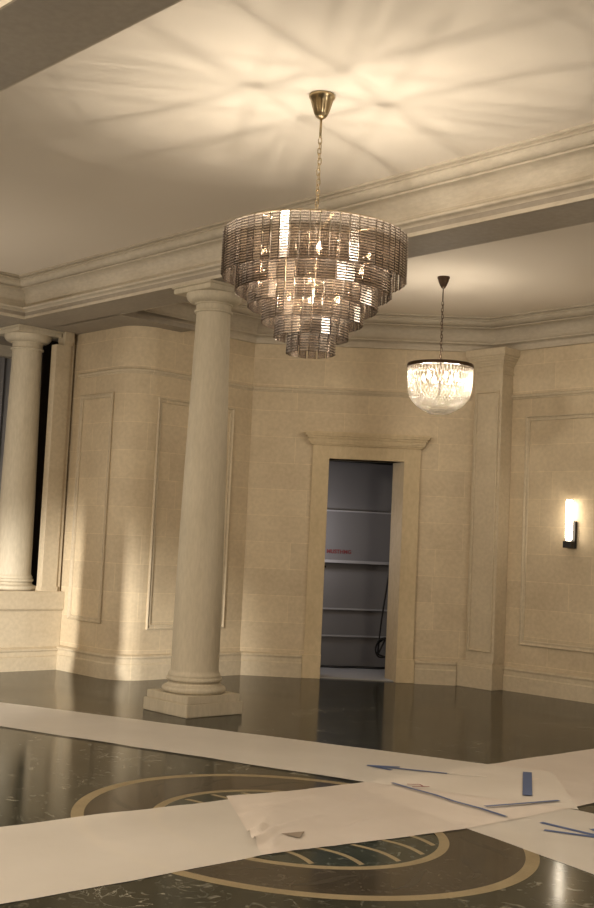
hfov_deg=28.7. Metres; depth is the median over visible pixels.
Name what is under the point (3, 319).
beam
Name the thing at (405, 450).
surround
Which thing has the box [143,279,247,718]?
column
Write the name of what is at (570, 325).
trim
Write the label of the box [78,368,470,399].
trim
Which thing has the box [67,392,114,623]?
trim
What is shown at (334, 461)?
ceiling
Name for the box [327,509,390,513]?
closet shelf
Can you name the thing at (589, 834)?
tape arrow
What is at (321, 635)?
closet shelf
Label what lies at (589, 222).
trim
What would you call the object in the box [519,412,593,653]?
trim
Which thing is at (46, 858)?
paper
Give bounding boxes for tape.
[392,782,505,816]
[485,800,559,806]
[522,772,531,795]
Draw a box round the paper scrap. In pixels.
[281,831,303,837]
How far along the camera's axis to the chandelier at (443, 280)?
11.71 m
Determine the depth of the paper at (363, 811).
6.90 m
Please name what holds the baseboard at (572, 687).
attached to the wall at (559, 598)
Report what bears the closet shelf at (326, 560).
attached to the wall at (351, 486)
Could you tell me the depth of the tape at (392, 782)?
7.22 m
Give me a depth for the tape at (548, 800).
7.20 m
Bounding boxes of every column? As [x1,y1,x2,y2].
[0,324,63,590]
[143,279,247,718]
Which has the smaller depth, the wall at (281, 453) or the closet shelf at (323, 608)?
the wall at (281, 453)
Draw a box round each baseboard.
[56,645,240,680]
[240,651,455,685]
[502,666,593,703]
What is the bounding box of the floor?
[0,667,593,907]
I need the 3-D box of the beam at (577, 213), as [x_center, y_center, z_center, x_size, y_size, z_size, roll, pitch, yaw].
[1.988,-1.863,7.934,0.458,0.420,20.700,7,-6,-43]
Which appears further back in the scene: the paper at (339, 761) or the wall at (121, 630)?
the wall at (121, 630)
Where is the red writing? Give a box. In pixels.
[327,549,350,553]
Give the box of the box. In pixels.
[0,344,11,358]
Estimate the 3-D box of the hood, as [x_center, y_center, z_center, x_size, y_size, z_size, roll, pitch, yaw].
[0.838,-0.164,13.801,1.503,0.154,0.153,3,-4,2]
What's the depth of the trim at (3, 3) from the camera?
5.22 m
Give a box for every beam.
[0,0,178,89]
[0,188,593,337]
[0,308,24,323]
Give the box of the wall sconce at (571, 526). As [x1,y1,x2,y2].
[563,499,576,547]
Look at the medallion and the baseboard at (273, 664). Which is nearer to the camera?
the medallion
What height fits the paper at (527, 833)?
0.001 m
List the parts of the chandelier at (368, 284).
frame arm, frame arm, post, stem, frame arm, frame arm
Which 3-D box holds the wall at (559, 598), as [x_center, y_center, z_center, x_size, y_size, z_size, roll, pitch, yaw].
[7.369,0.407,8.637,0.300,4.330,14.442,7,-6,-43]
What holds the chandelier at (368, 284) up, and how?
hanging from the ceiling at (193, 114)
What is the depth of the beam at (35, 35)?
5.41 m
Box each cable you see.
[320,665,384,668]
[375,572,388,657]
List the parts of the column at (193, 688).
moulding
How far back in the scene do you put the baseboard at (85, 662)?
12.82 m
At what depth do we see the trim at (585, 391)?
13.24 m
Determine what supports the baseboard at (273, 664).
attached to the wall at (281, 453)
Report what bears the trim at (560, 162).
attached to the ceiling at (193, 114)
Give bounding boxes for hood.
[304,430,430,449]
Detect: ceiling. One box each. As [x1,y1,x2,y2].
[0,0,593,316]
[334,461,392,464]
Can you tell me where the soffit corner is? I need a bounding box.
[0,313,194,345]
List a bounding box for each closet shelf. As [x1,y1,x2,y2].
[321,635,385,637]
[323,608,386,610]
[325,559,388,564]
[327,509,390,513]
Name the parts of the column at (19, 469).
moulding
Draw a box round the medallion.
[71,774,539,900]
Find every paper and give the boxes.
[0,702,578,809]
[0,799,271,903]
[227,749,593,854]
[467,808,593,873]
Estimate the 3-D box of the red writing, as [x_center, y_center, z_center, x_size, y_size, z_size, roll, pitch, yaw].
[0.546,1.267,15.046,0.330,0.053,0.002,4,-5,-14]
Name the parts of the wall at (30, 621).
moulding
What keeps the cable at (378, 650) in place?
hanging from the wall at (351, 486)
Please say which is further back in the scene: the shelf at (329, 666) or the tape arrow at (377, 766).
the shelf at (329, 666)
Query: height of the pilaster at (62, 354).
3.017 m
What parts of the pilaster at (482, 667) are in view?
moulding, shaft moulding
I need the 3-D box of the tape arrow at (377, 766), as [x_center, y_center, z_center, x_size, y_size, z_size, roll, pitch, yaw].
[0.773,2.224,8.182,0.570,0.002,0.162,2,-5,4]
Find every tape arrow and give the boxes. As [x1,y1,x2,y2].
[367,765,446,773]
[540,822,593,837]
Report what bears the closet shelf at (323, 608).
attached to the wall at (351, 486)
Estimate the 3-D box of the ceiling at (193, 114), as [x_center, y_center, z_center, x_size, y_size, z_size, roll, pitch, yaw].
[-0.524,-2.452,5.578,16.428,0.150,21.300,7,-6,-43]
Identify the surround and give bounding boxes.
[301,430,430,683]
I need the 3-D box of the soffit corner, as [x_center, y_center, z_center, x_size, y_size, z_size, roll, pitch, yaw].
[-3.060,-1.410,14.322,1.038,0.050,4.463,7,-6,-43]
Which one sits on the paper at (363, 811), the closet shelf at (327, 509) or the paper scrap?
the paper scrap
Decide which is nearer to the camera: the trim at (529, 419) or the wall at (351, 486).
the trim at (529, 419)
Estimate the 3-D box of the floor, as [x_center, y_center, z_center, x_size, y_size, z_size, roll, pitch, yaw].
[-0.462,2.021,5.483,17.173,0.132,21.300,7,-6,-43]
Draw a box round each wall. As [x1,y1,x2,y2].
[0,590,63,671]
[59,326,254,654]
[240,344,474,666]
[320,461,392,666]
[503,343,593,676]
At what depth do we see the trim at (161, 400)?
13.00 m
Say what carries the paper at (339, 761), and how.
on the floor
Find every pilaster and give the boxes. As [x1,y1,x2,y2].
[35,332,74,590]
[456,347,519,690]
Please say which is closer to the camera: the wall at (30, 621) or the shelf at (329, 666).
the wall at (30, 621)
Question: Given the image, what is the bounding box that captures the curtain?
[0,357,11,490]
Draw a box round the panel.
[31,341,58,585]
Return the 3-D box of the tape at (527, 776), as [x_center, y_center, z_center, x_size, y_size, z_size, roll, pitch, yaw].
[1.565,2.234,7.870,0.062,0.001,0.821,2,-5,11]
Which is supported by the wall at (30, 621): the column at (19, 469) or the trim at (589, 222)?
the column at (19, 469)
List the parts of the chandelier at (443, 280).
post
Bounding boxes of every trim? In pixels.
[0,0,15,9]
[0,0,593,318]
[64,222,591,325]
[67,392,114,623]
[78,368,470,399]
[131,301,593,351]
[145,397,234,629]
[511,389,593,399]
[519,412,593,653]
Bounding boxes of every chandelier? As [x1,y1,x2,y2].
[220,90,407,358]
[407,276,473,394]
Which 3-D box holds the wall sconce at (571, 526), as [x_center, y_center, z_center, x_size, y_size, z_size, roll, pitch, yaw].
[3.033,0.774,12.879,0.120,0.540,0.110,7,-6,-43]
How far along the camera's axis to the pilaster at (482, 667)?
13.54 m

